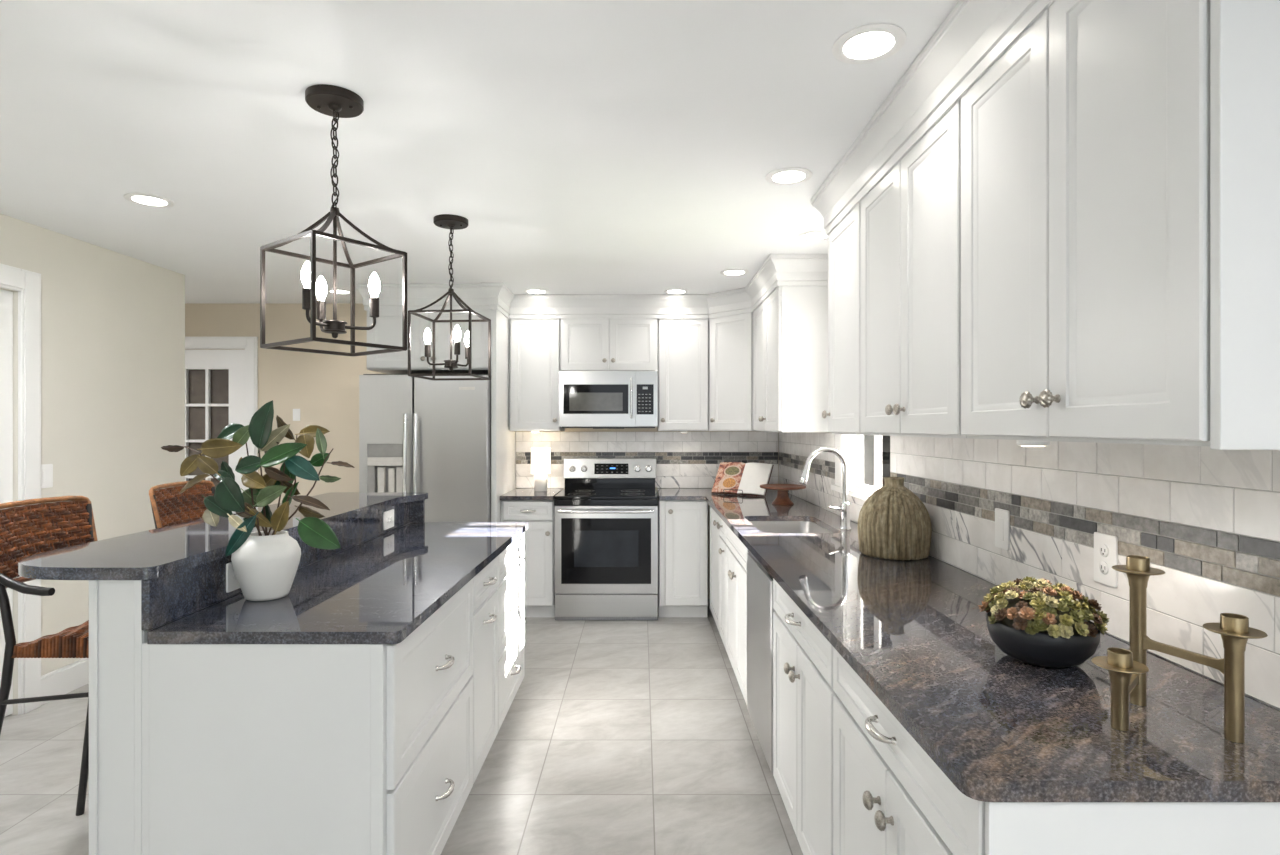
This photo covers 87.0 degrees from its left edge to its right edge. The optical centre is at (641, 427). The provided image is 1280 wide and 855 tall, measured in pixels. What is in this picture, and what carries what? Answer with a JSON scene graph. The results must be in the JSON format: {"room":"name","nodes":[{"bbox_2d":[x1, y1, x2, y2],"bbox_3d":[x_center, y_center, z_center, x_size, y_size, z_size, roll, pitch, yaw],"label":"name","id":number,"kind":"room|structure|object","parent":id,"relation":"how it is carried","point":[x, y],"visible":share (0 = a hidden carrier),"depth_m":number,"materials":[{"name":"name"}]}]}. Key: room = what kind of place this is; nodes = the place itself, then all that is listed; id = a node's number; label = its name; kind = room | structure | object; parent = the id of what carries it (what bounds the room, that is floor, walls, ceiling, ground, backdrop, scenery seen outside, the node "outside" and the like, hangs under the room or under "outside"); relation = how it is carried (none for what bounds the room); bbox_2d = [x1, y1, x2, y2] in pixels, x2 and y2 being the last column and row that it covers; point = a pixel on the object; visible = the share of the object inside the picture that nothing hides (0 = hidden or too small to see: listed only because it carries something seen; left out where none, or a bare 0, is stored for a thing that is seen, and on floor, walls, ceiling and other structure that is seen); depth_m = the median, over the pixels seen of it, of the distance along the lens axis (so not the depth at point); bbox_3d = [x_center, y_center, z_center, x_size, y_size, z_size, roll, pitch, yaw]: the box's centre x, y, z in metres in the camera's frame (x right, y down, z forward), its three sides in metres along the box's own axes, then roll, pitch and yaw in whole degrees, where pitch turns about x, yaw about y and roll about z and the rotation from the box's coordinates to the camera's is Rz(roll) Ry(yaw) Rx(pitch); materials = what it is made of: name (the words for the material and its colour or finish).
{"room":"kitchen","nodes":[
{"label":"kitchen","id":0,"kind":"room"},
{"bbox_2d":[0,213,184,714],"bbox_3d":[-3.130,0.195,0.820,0.120,2.440,7.440,0,0,0],"label":"wall","id":1,"kind":"structure","parent":0,"point":[113,323],"depth_m":3.83,"materials":[{"name":"beige paint"}]},
{"bbox_2d":[0,289,12,716],"bbox_3d":[-3.108,0.369,2.911,0.044,2.072,0.816,0,0,0],"label":"door","id":2,"kind":"structure","parent":1,"relation":"in","point":[6,297],"depth_m":3.28,"materials":[{"name":"paint"}]},
{"bbox_2d":[0,263,40,714],"bbox_3d":[-3.057,0.317,2.911,0.026,2.197,1.046,0,0,0],"label":"trim","id":3,"kind":"structure","parent":1,"relation":"attached to","point":[27,283],"depth_m":3.35,"materials":[{"name":"paint"}]},
{"bbox_2d":[41,464,52,487],"bbox_3d":[-3.066,0.250,3.476,0.008,0.122,0.078,0,0,0],"label":"wall switch","id":4,"kind":"object","parent":1,"relation":"attached to","point":[46,469],"visible":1,"depth_m":3.48,"materials":[{"name":"white plastic"}]},
{"bbox_2d":[41,658,88,704],"bbox_3d":[-3.062,1.343,3.987,0.015,0.145,1.105,0,0,0],"label":"baseboard","id":5,"kind":"structure","parent":1,"relation":"attached to","point":[66,679],"depth_m":3.59,"materials":[{"name":"paint"}]},
{"bbox_2d":[0,599,802,854],"bbox_3d":[-2.180,1.465,1.400,7.040,0.100,8.600,0,0,0],"label":"floor","id":6,"kind":"structure","parent":0,"point":[616,737],"depth_m":2.83,"materials":[{"name":"tile"}]},
{"bbox_2d":[0,496,97,815],"bbox_3d":[-1.820,0.829,2.270,0.495,1.175,0.435,0,0,0],"label":"bar stool","id":7,"kind":"object","parent":6,"relation":"on","point":[46,526],"visible":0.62,"depth_m":2.18,"materials":[{"name":"brown wicker"}]},
{"bbox_2d":[149,480,214,528],"bbox_3d":[-1.820,0.829,2.985,0.495,1.175,0.435,0,0,0],"label":"bar stool","id":8,"kind":"object","parent":6,"relation":"on","point":[172,512],"visible":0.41,"depth_m":2.96,"materials":[{"name":"brown wicker"}]},
{"bbox_2d":[89,524,406,854],"bbox_3d":[-1.290,0.895,2.608,0.152,1.039,1.884,0,0,0],"label":"wall","id":9,"kind":"structure","parent":6,"relation":"on","point":[119,650],"depth_m":1.67,"materials":[{"name":"paint"}]},
{"bbox_2d":[18,492,427,579],"bbox_3d":[-1.387,0.359,2.616,0.525,0.031,1.918,0,0,0],"label":"countertop","id":10,"kind":"structure","parent":9,"relation":"on","point":[159,552],"depth_m":1.92,"materials":[{"name":"stone"}]},
{"bbox_2d":[150,578,472,854],"bbox_3d":[-0.894,0.974,2.064,0.633,0.882,0.816,0,0,0],"label":"base cabinet","id":11,"kind":"object","parent":6,"relation":"on","point":[256,749],"visible":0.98,"depth_m":1.66,"materials":[{"name":"paint"}]},
{"bbox_2d":[147,522,527,643],"bbox_3d":[-0.904,0.516,2.612,0.618,0.030,1.915,0,0,0],"label":"countertop","id":12,"kind":"structure","parent":11,"relation":"on","point":[380,589],"depth_m":2.02,"materials":[{"name":"stone"}]},
{"bbox_2d":[231,530,300,600],"bbox_3d":[-1.107,0.406,1.995,0.181,0.188,0.181,0,0,0],"label":"vase","id":13,"kind":"object","parent":12,"relation":"on","point":[265,567],"visible":0.87,"depth_m":1.94,"materials":[{"name":"white ceramic"}]},
{"bbox_2d":[161,400,354,556],"bbox_3d":[-1.132,0.189,1.968,0.582,0.534,0.184,0,0,0],"label":"leafy branches","id":14,"kind":"object","parent":13,"relation":"in","point":[228,497],"visible":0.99,"depth_m":1.95,"materials":[{"name":"green plant"}]},
{"bbox_2d":[141,500,424,630],"bbox_3d":[-1.186,0.438,2.608,0.092,0.125,1.893,0,0,0],"label":"granite upstand","id":15,"kind":"object","parent":12,"relation":"on","point":[168,598],"visible":0.64,"depth_m":1.90,"materials":[{"name":"grey stone"}]},
{"bbox_2d":[226,562,239,592],"bbox_3d":[-1.207,0.440,2.030,0.009,0.085,0.125,0,0,0],"label":"wall outlet","id":16,"kind":"object","parent":15,"relation":"attached to","point":[232,584],"visible":0.27,"depth_m":1.98,"materials":[{"name":"white plastic"}]},
{"bbox_2d":[383,509,393,529],"bbox_3d":[-1.207,0.440,3.230,0.009,0.085,0.125,0,0,0],"label":"wall outlet","id":17,"kind":"object","parent":15,"relation":"attached to","point":[388,516],"visible":1,"depth_m":3.22,"materials":[{"name":"white plastic"}]},
{"bbox_2d":[359,374,490,521],"bbox_3d":[-1.534,0.517,5.112,0.904,1.794,0.876,0,0,0],"label":"refrigerator","id":18,"kind":"object","parent":6,"relation":"on","point":[432,437],"visible":0.56,"depth_m":4.75,"materials":[{"name":"grey metal"}]},
{"bbox_2d":[471,556,497,783],"bbox_3d":[-0.894,0.974,2.685,0.633,0.882,0.425,0,0,0],"label":"base cabinet","id":19,"kind":"object","parent":6,"relation":"on","point":[485,595],"visible":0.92,"depth_m":2.66,"materials":[{"name":"paint"}]},
{"bbox_2d":[491,309,515,521],"bbox_3d":[-1.057,0.215,5.205,0.037,2.400,0.749,0,0,0],"label":"panel","id":20,"kind":"object","parent":6,"relation":"on","point":[503,441],"visible":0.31,"depth_m":4.97,"materials":[{"name":"paint"}]},
{"bbox_2d":[495,532,524,730],"bbox_3d":[-0.894,0.974,3.228,0.633,0.882,0.660,0,0,0],"label":"base cabinet","id":21,"kind":"object","parent":6,"relation":"on","point":[511,563],"visible":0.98,"depth_m":3.19,"materials":[{"name":"paint"}]},
{"bbox_2d":[501,500,554,616],"bbox_3d":[-0.841,0.974,5.243,0.390,0.882,0.651,0,0,0],"label":"base cabinet","id":22,"kind":"object","parent":6,"relation":"on","point":[539,514],"visible":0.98,"depth_m":4.96,"materials":[{"name":"paint"}]},
{"bbox_2d":[500,488,562,499],"bbox_3d":[-0.841,0.516,5.249,0.391,0.030,0.638,0,0,0],"label":"countertop","id":23,"kind":"structure","parent":22,"relation":"on","point":[517,493],"depth_m":5.05,"materials":[{"name":"stone"}]},
{"bbox_2d":[531,448,550,490],"bbox_3d":[-0.795,0.331,5.330,0.158,0.338,0.158,0,0,0],"label":"table lamp","id":24,"kind":"object","parent":23,"relation":"on","point":[540,457],"visible":1,"depth_m":5.28,"materials":[{"name":"white ceramic"}]},
{"bbox_2d":[554,458,657,619],"bbox_3d":[-0.257,0.832,5.207,0.756,1.164,0.712,0,0,0],"label":"range","id":25,"kind":"object","parent":6,"relation":"on","point":[606,512],"visible":1,"depth_m":4.91,"materials":[{"name":"metal"}]},
{"bbox_2d":[554,489,657,505],"bbox_3d":[-0.257,0.534,5.189,0.756,0.070,0.572,0,0,0],"label":"cooktop","id":26,"kind":"object","parent":25,"relation":"in","point":[566,497],"depth_m":4.91,"materials":[{"name":"black glass"}]},
{"bbox_2d":[657,493,707,616],"bbox_3d":[0.309,0.974,5.244,0.362,0.882,0.647,0,0,0],"label":"base cabinet","id":27,"kind":"object","parent":6,"relation":"on","point":[682,524],"visible":0.98,"depth_m":4.96,"materials":[{"name":"paint"}]},
{"bbox_2d":[710,506,719,630],"bbox_3d":[0.794,0.974,4.626,0.667,0.882,0.644,0,0,0],"label":"base cabinet","id":28,"kind":"object","parent":6,"relation":"on","point":[714,518],"visible":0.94,"depth_m":4.66,"materials":[{"name":"paint"}]},
{"bbox_2d":[717,517,726,646],"bbox_3d":[0.794,0.974,4.147,0.667,0.882,0.306,0,0,0],"label":"base cabinet","id":29,"kind":"object","parent":6,"relation":"on","point":[721,525],"visible":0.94,"depth_m":4.20,"materials":[{"name":"paint"}]},
{"bbox_2d":[725,524,747,704],"bbox_3d":[0.794,0.974,3.574,0.667,0.882,0.832,0,0,0],"label":"base cabinet","id":30,"kind":"object","parent":6,"relation":"on","point":[736,552],"visible":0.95,"depth_m":3.52,"materials":[{"name":"paint"}]},
{"bbox_2d":[747,550,775,772],"bbox_3d":[0.783,0.979,2.852,0.584,0.872,0.594,0,0,0],"label":"dishwasher","id":31,"kind":"object","parent":6,"relation":"on","point":[760,609],"visible":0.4,"depth_m":2.81,"materials":[{"name":"grey metal"}]},
{"bbox_2d":[773,578,835,854],"bbox_3d":[0.793,0.974,2.150,0.671,0.882,0.790,0,0,0],"label":"base cabinet","id":32,"kind":"object","parent":6,"relation":"on","point":[803,692],"visible":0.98,"depth_m":2.08,"materials":[{"name":"paint"}]},
{"bbox_2d":[833,647,1279,854],"bbox_3d":[0.793,0.974,1.361,0.671,0.882,0.782,0,0,0],"label":"base cabinet","id":33,"kind":"object","parent":6,"relation":"on","point":[890,797],"visible":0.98,"depth_m":1.06,"materials":[{"name":"paint"}]},
{"bbox_2d":[657,488,1279,801],"bbox_3d":[0.629,0.516,3.263,0.998,0.030,4.612,0,0,0],"label":"countertop","id":34,"kind":"structure","parent":33,"relation":"on","point":[1001,727],"depth_m":1.27,"materials":[{"name":"stone"}]},
{"bbox_2d":[760,484,805,504],"bbox_3d":[0.925,0.440,4.420,0.300,0.120,0.300,0,0,0],"label":"cake stand","id":35,"kind":"object","parent":34,"relation":"on","point":[782,498],"visible":1,"depth_m":4.38,"materials":[{"name":"brown wood"}]},
{"bbox_2d":[749,521,831,532],"bbox_3d":[0.770,0.635,3.515,0.430,0.204,0.670,0,0,0],"label":"sink","id":36,"kind":"object","parent":34,"relation":"in","point":[763,526],"visible":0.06,"depth_m":3.82,"materials":[{"name":"metal"}]},
{"bbox_2d":[799,447,850,529],"bbox_3d":[0.900,0.298,3.314,0.269,0.405,0.061,0,0,-8],"label":"faucet","id":37,"kind":"object","parent":34,"relation":"on","point":[844,508],"visible":1,"depth_m":3.31,"materials":[{"name":"silver metal"}]},
{"bbox_2d":[857,477,931,559],"bbox_3d":[0.993,0.348,2.655,0.272,0.304,0.272,0,0,0],"label":"ribbed vase","id":38,"kind":"object","parent":34,"relation":"on","point":[894,523],"visible":1,"depth_m":2.56,"materials":[{"name":"beige ceramic"}]},
{"bbox_2d":[986,612,1100,667],"bbox_3d":[0.862,0.458,1.455,0.213,0.084,0.213,0,0,0],"label":"bowl","id":39,"kind":"object","parent":34,"relation":"on","point":[1039,649],"visible":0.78,"depth_m":1.37,"materials":[{"name":"black ceramic"}]},
{"bbox_2d":[978,576,1108,637],"bbox_3d":[0.864,0.398,1.454,0.240,0.146,0.230,0,0,-28],"label":"succulents","id":40,"kind":"object","parent":39,"relation":"in","point":[1041,607],"visible":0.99,"depth_m":1.40,"materials":[{"name":"green plant"}]},
{"bbox_2d":[1091,555,1267,742],"bbox_3d":[0.874,0.368,1.154,0.233,0.265,0.221,0,0,0],"label":"candle holder","id":41,"kind":"object","parent":34,"relation":"on","point":[1127,669],"visible":1,"depth_m":1.11,"materials":[{"name":"gold metal"}]},
{"bbox_2d":[1107,647,1132,667],"bbox_3d":[0.797,0.383,1.125,0.035,0.023,0.035,0,0,0],"label":"cup","id":42,"kind":"object","parent":41,"relation":"on","point":[1116,657],"depth_m":1.11,"materials":[{"name":"gold metal"}]},
{"bbox_2d":[1126,555,1149,571],"bbox_3d":[0.901,0.246,1.225,0.035,0.023,0.035,0,0,0],"label":"cup","id":43,"kind":"object","parent":41,"relation":"on","point":[1134,563],"depth_m":1.21,"materials":[{"name":"gold metal"}]},
{"bbox_2d":[1220,613,1248,632],"bbox_3d":[0.951,0.313,1.083,0.035,0.023,0.035,0,0,0],"label":"cup","id":44,"kind":"object","parent":41,"relation":"on","point":[1229,622],"depth_m":1.07,"materials":[{"name":"gold metal"}]},
{"bbox_3d":[0.742,0.416,5.041,0.155,0.168,0.271,0,0,33],"label":"book stand","id":45,"kind":"object","parent":34,"relation":"on","visible":0},
{"bbox_2d":[711,462,773,496],"bbox_3d":[0.749,0.381,5.053,0.436,0.236,0.184,0,0,33],"label":"cookbook","id":46,"kind":"object","parent":45,"relation":"on","point":[747,477],"visible":0.99,"depth_m":5.03,"materials":[{"name":"paper"}]},
{"bbox_2d":[0,0,958,303],"bbox_3d":[-2.180,-1.075,1.400,7.040,0.100,8.600,0,0,0],"label":"ceiling","id":47,"kind":"structure","parent":0,"point":[583,146],"depth_m":2.31,"materials":[{"name":"paint"}]},
{"bbox_2d":[123,193,174,207],"bbox_3d":[-2.215,-1.022,3.040,0.188,0.006,0.188,0,0,0],"label":"recessed light","id":48,"kind":"object","parent":47,"relation":"in","point":[150,200],"visible":1,"depth_m":3.03,"materials":[{"name":"white plastic"}]},
{"bbox_2d":[260,84,406,355],"bbox_3d":[-0.953,-0.634,2.098,0.306,0.782,0.306,0,0,36],"label":"pendant light","id":49,"kind":"object","parent":47,"relation":"hanging from","point":[330,100],"visible":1,"depth_m":2.09,"materials":[{"name":"black metal"}]},
{"bbox_2d":[327,289,349,293],"bbox_3d":[-2.270,-1.022,5.080,0.188,0.006,0.188,0,0,0],"label":"recessed light","id":50,"kind":"object","parent":47,"relation":"in","point":[339,291],"visible":0.71,"depth_m":5.06,"materials":[{"name":"white plastic"}]},
{"bbox_2d":[408,214,490,380],"bbox_3d":[-0.938,-0.634,3.325,0.306,0.782,0.306,0,0,5],"label":"pendant light","id":51,"kind":"object","parent":47,"relation":"hanging from","point":[446,221],"visible":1,"depth_m":3.31,"materials":[{"name":"black metal"}]},
{"bbox_2d":[524,289,548,293],"bbox_3d":[-0.790,-1.022,5.075,0.188,0.006,0.188,0,0,0],"label":"recessed light","id":52,"kind":"object","parent":47,"relation":"in","point":[530,291],"visible":1,"depth_m":5.06,"materials":[{"name":"white plastic"}]},
{"bbox_2d":[664,289,688,293],"bbox_3d":[0.260,-1.022,5.075,0.188,0.006,0.188,0,0,0],"label":"recessed light","id":53,"kind":"object","parent":47,"relation":"in","point":[668,291],"visible":1,"depth_m":5.06,"materials":[{"name":"white plastic"}]},
{"bbox_2d":[720,269,748,275],"bbox_3d":[0.613,-1.022,4.450,0.188,0.006,0.188,0,0,0],"label":"recessed light","id":54,"kind":"object","parent":47,"relation":"in","point":[729,272],"visible":1,"depth_m":4.44,"materials":[{"name":"white plastic"}]},
{"bbox_2d":[765,167,812,184],"bbox_3d":[0.600,-1.022,2.750,0.188,0.006,0.188,0,0,0],"label":"recessed light","id":55,"kind":"object","parent":47,"relation":"in","point":[789,175],"visible":1,"depth_m":2.74,"materials":[{"name":"white plastic"}]},
{"bbox_2d":[798,230,827,240],"bbox_3d":[0.930,-1.022,3.600,0.188,0.006,0.188,0,0,0],"label":"recessed light","id":56,"kind":"object","parent":47,"relation":"in","point":[817,235],"visible":0.76,"depth_m":3.60,"materials":[{"name":"white plastic"}]},
{"bbox_2d":[832,23,905,63],"bbox_3d":[0.607,-1.022,1.804,0.188,0.006,0.188,0,0,0],"label":"recessed light","id":57,"kind":"object","parent":47,"relation":"in","point":[870,43],"visible":1,"depth_m":1.79,"materials":[{"name":"white plastic"}]},
{"bbox_2d":[185,304,778,598],"bbox_3d":[-2.280,0.195,5.640,6.840,2.440,0.120,0,0,0],"label":"wall","id":58,"kind":"structure","parent":0,"point":[324,388],"depth_m":5.58,"materials":[{"name":"paint"}]},
{"bbox_2d":[185,349,244,512],"bbox_3d":[-3.715,0.380,5.615,0.882,2.051,0.050,0,0,0],"label":"door","id":59,"kind":"structure","parent":58,"relation":"in","point":[214,378],"depth_m":5.59,"materials":[{"name":"paint"}]},
{"bbox_2d":[189,369,228,488],"bbox_3d":[-3.694,0.261,5.638,0.590,1.529,0.005,0,0,0],"label":"window pane","id":60,"kind":"object","parent":59,"relation":"in","point":[218,378],"depth_m":5.63,"materials":[{"name":"glass"}]},
{"bbox_2d":[185,337,257,507],"bbox_3d":[-3.715,0.333,5.567,1.090,2.165,0.026,0,0,0],"label":"trim","id":61,"kind":"structure","parent":58,"relation":"attached to","point":[250,344],"depth_m":5.55,"materials":[{"name":"paint"}]},
{"bbox_2d":[293,409,299,420],"bbox_3d":[-2.850,-0.105,5.576,0.060,0.100,0.008,0,0,0],"label":"wall switch","id":62,"kind":"object","parent":58,"relation":"attached to","point":[296,412],"visible":1,"depth_m":5.58,"materials":[{"name":"white plastic"}]},
{"bbox_2d":[367,310,490,373],"bbox_3d":[-1.534,-0.642,5.207,0.913,0.445,0.742,0,0,0],"label":"upper cabinet","id":63,"kind":"object","parent":58,"relation":"attached to","point":[387,330],"visible":0.69,"depth_m":4.88,"materials":[{"name":"paint"}]},
{"bbox_2d":[509,319,564,430],"bbox_3d":[-0.834,-0.418,5.397,0.396,0.893,0.363,0,0,0],"label":"upper cabinet","id":64,"kind":"object","parent":58,"relation":"attached to","point":[534,344],"visible":1,"depth_m":5.26,"materials":[{"name":"paint"}]},
{"bbox_2d":[355,254,827,318],"bbox_3d":[-0.414,-0.935,4.926,3.508,0.176,1.152,0,0,16],"label":"trim","id":65,"kind":"structure","parent":58,"relation":"attached to","point":[777,270],"depth_m":5.01,"materials":[{"name":"paint"}]},
{"bbox_2d":[560,319,657,370],"bbox_3d":[-0.253,-0.650,5.397,0.762,0.430,0.363,0,0,0],"label":"upper cabinet","id":66,"kind":"object","parent":58,"relation":"attached to","point":[585,344],"visible":0.99,"depth_m":5.25,"materials":[{"name":"paint"}]},
{"bbox_2d":[559,371,657,428],"bbox_3d":[-0.253,-0.212,5.349,0.759,0.442,0.458,0,0,0],"label":"microwave","id":67,"kind":"object","parent":66,"relation":"attached to","point":[587,399],"visible":1,"depth_m":5.16,"materials":[{"name":"metal"}]},
{"bbox_2d":[516,432,777,487],"bbox_3d":[0.045,0.267,5.575,2.165,0.466,0.008,0,0,0],"label":"tile backsplash","id":68,"kind":"structure","parent":58,"relation":"attached to","point":[690,459],"depth_m":5.57,"materials":[{"name":"tile"}]},
{"bbox_2d":[657,319,707,430],"bbox_3d":[0.326,-0.418,5.397,0.391,0.893,0.363,0,0,0],"label":"upper cabinet","id":69,"kind":"object","parent":58,"relation":"attached to","point":[682,343],"visible":0.99,"depth_m":5.26,"materials":[{"name":"paint"}]},
{"bbox_2d":[708,312,755,430],"bbox_3d":[0.832,-0.418,5.268,0.614,0.893,0.623,0,0,0],"label":"upper cabinet","id":70,"kind":"object","parent":58,"relation":"attached to","point":[730,338],"visible":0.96,"depth_m":5.11,"materials":[{"name":"paint"}]},
{"bbox_2d":[788,432,1279,710],"bbox_3d":[1.190,0.195,1.400,0.100,2.440,8.600,0,0,0],"label":"wall","id":71,"kind":"structure","parent":0,"point":[851,440],"depth_m":3.75,"materials":[{"name":"paint"}]},
{"bbox_2d":[753,286,827,431],"bbox_3d":[0.962,-0.418,4.497,0.353,0.893,0.912,0,0,0],"label":"upper cabinet","id":72,"kind":"object","parent":71,"relation":"attached to","point":[790,326],"visible":0.99,"depth_m":4.04,"materials":[{"name":"paint"}]},
{"bbox_2d":[835,434,845,486],"bbox_3d":[1.127,-0.282,3.490,0.026,1.226,0.840,0,0,0],"label":"trim","id":73,"kind":"structure","parent":71,"relation":"attached to","point":[840,439],"depth_m":3.80,"materials":[{"name":"paint"}]},
{"bbox_2d":[822,202,864,434],"bbox_3d":[0.962,-0.418,2.756,0.353,0.893,0.437,0,0,0],"label":"upper cabinet","id":74,"kind":"object","parent":71,"relation":"attached to","point":[844,241],"visible":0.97,"depth_m":2.75,"materials":[{"name":"paint"}]},
{"bbox_2d":[831,435,889,500],"bbox_3d":[1.171,-0.216,3.507,0.133,1.157,0.875,0,0,0],"label":"window","id":75,"kind":"structure","parent":71,"relation":"in","point":[873,451],"depth_m":3.53,"materials":[{"name":"glass"}]},
{"bbox_2d":[861,98,966,437],"bbox_3d":[0.962,-0.418,2.140,0.353,0.893,0.789,0,0,0],"label":"upper cabinet","id":76,"kind":"object","parent":71,"relation":"attached to","point":[911,219],"visible":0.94,"depth_m":2.04,"materials":[{"name":"paint"}]},
{"bbox_2d":[811,0,1054,235],"bbox_3d":[0.948,-0.935,2.001,0.374,0.176,2.072,0,0,0],"label":"trim","id":77,"kind":"structure","parent":71,"relation":"attached to","point":[975,34],"depth_m":1.87,"materials":[{"name":"paint"}]},
{"bbox_2d":[779,432,1279,708],"bbox_3d":[1.135,0.267,3.262,0.008,0.466,4.614,0,0,0],"label":"tile backsplash","id":78,"kind":"structure","parent":71,"relation":"attached to","point":[1204,517],"depth_m":1.58,"materials":[{"name":"tile"}]},
{"bbox_2d":[995,508,1009,549],"bbox_3d":[1.127,0.317,2.110,0.008,0.122,0.078,0,0,0],"label":"wall switch","id":79,"kind":"object","parent":78,"relation":"attached to","point":[1002,517],"visible":1,"depth_m":2.10,"materials":[{"name":"white plastic"}]},
{"bbox_2d":[1094,532,1117,587],"bbox_3d":[1.126,0.320,1.640,0.009,0.122,0.078,0,0,0],"label":"wall outlet","id":80,"kind":"object","parent":78,"relation":"attached to","point":[1105,545],"visible":1,"depth_m":1.63,"materials":[{"name":"white plastic"}]},
{"bbox_2d":[1099,544,1108,556],"bbox_3d":[1.123,0.299,1.640,0.003,0.031,0.031,0,0,0],"label":"socket","id":81,"kind":"object","parent":80,"relation":"attached to","point":[1103,548],"depth_m":1.64,"materials":[{"name":"white plastic"}]},
{"bbox_2d":[1099,561,1108,573],"bbox_3d":[1.123,0.341,1.640,0.003,0.031,0.031,0,0,0],"label":"socket","id":82,"kind":"object","parent":80,"relation":"attached to","point":[1103,565],"depth_m":1.64,"materials":[{"name":"white plastic"}]},
{"bbox_2d":[961,0,1279,449],"bbox_3d":[0.962,-0.416,1.353,0.353,0.897,0.776,0,0,0],"label":"upper cabinet","id":83,"kind":"object","parent":71,"relation":"attached to","point":[1120,159],"visible":1,"depth_m":1.15,"materials":[{"name":"paint"}]},
{"bbox_2d":[1017,440,1049,446],"bbox_3d":[0.870,0.035,1.500,0.064,0.014,0.064,0,0,0],"label":"puck light","id":84,"kind":"object","parent":83,"relation":"attached to","point":[1028,443],"visible":0.91,"depth_m":1.48,"materials":[{"name":"white plastic"}]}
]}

